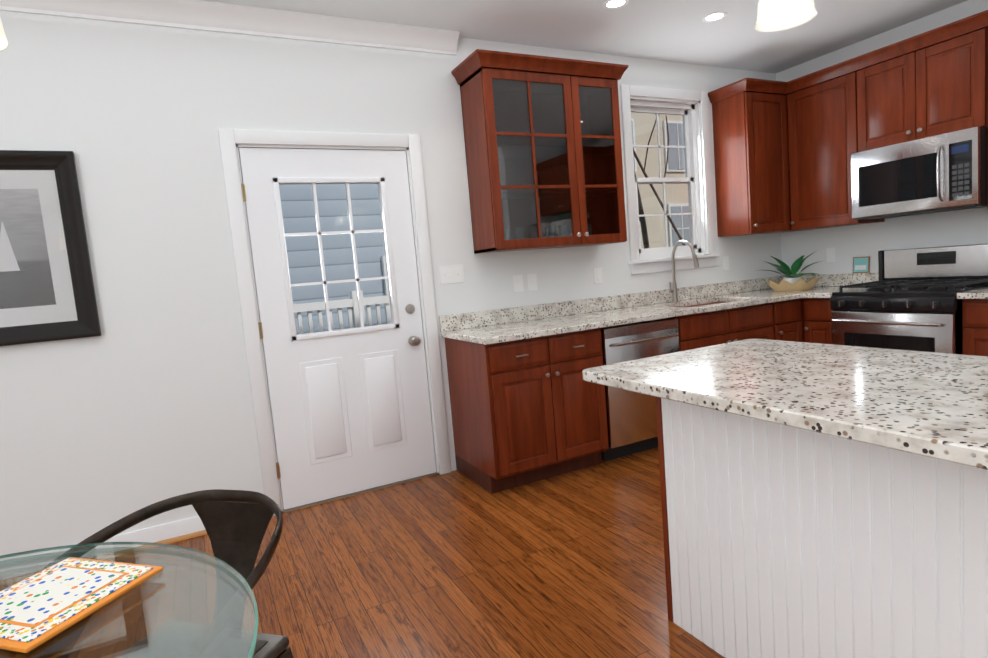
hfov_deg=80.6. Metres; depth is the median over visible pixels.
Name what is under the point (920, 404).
island countertop
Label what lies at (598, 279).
outlet
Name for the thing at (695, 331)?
base cabinet
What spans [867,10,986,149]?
upper cabinet
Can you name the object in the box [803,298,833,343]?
base cabinet
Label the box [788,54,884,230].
upper cabinet
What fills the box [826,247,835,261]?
outlet
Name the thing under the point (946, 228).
wall
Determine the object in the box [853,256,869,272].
artwork
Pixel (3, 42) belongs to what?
chandelier
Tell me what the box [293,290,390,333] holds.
railing
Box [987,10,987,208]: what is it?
upper cabinet
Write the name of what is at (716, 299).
sink
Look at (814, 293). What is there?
countertop
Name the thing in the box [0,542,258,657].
dining table
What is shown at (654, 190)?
tree
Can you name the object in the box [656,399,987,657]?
kitchen island
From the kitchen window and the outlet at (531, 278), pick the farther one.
the kitchen window
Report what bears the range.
on the floor
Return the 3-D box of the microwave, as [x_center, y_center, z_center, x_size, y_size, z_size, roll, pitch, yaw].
[2.858,-1.007,3.876,0.467,0.465,0.756,-8,6,-27]
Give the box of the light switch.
[439,264,463,283]
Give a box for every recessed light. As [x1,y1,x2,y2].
[602,0,628,9]
[702,11,726,21]
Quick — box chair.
[68,489,293,657]
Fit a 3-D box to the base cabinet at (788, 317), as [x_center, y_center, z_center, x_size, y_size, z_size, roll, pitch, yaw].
[2.059,0.209,4.566,0.394,0.876,0.665,-8,6,-27]
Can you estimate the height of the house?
10.000 m
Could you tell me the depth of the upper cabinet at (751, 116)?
4.54 m
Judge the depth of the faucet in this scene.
4.44 m
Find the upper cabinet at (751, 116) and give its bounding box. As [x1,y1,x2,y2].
[708,78,794,236]
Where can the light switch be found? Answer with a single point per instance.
(448, 274)
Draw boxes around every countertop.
[440,286,838,345]
[582,339,987,474]
[803,288,858,297]
[957,288,987,297]
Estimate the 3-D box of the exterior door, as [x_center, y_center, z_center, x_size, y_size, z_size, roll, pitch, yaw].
[-0.874,-0.024,3.423,0.956,2.022,0.124,-8,6,-27]
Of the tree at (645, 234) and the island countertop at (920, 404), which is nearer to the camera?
the island countertop at (920, 404)
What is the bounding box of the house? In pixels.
[279,184,391,333]
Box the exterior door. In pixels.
[238,148,435,509]
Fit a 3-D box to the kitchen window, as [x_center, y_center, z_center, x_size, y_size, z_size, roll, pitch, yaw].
[1.334,-1.147,4.549,0.910,1.380,0.200,-8,6,-27]
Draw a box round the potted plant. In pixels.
[755,250,820,290]
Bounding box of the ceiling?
[203,0,966,73]
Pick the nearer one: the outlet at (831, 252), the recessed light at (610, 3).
the recessed light at (610, 3)
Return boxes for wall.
[0,10,781,560]
[776,0,987,275]
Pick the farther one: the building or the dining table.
the building
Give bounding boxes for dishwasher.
[601,317,678,460]
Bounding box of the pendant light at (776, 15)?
[755,0,816,31]
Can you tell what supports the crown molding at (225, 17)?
attached to the wall at (142, 400)
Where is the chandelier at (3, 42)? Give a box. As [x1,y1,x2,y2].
[0,19,7,49]
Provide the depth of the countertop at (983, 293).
3.38 m
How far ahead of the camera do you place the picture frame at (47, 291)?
2.75 m
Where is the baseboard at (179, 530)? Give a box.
[26,516,206,556]
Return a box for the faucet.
[669,240,698,301]
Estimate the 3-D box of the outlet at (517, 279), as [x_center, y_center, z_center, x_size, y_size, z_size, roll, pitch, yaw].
[0.165,-0.307,3.939,0.075,0.115,0.007,-8,6,-27]
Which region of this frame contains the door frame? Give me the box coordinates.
[218,129,450,516]
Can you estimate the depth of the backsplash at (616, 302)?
4.19 m
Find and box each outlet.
[513,275,523,292]
[527,273,537,290]
[594,268,602,283]
[722,256,728,270]
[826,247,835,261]
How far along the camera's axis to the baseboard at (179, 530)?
3.02 m
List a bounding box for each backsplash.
[439,276,782,329]
[783,274,878,285]
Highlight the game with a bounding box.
[0,557,162,652]
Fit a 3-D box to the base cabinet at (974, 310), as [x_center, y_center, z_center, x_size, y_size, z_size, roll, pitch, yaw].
[3.275,0.243,3.232,0.605,0.876,0.904,-8,6,-27]
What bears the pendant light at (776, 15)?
hanging from the ceiling
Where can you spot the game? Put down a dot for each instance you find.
(40, 608)
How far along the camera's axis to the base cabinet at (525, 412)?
3.40 m
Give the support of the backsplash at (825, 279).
attached to the wall at (946, 228)
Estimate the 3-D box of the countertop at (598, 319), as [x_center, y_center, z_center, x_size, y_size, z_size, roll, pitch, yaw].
[1.257,-0.144,4.146,3.272,0.035,0.646,-8,6,-27]
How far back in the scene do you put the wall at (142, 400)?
3.02 m
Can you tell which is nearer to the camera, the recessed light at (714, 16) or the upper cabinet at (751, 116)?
the recessed light at (714, 16)
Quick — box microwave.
[851,126,987,219]
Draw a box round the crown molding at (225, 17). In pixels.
[0,0,459,54]
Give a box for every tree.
[633,114,685,245]
[634,170,649,248]
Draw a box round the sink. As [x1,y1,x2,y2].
[683,298,738,305]
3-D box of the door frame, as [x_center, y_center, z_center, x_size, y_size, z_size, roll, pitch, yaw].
[-0.900,-0.066,3.486,1.120,2.130,0.168,-8,6,-27]
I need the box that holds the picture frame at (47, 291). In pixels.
[0,150,100,345]
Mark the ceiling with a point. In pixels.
(680, 31)
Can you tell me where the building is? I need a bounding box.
[631,112,689,248]
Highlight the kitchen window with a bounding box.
[620,84,719,273]
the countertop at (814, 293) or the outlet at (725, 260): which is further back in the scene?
the outlet at (725, 260)
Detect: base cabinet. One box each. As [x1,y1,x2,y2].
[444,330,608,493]
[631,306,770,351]
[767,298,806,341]
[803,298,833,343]
[957,298,987,356]
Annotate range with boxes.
[830,243,987,354]
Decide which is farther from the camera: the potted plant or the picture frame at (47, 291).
the potted plant
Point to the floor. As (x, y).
(455, 564)
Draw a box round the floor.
[154,447,724,657]
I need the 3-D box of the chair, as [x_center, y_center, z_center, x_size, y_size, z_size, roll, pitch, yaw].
[-0.702,0.817,1.255,0.651,0.768,0.651,-8,6,-27]
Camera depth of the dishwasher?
3.67 m

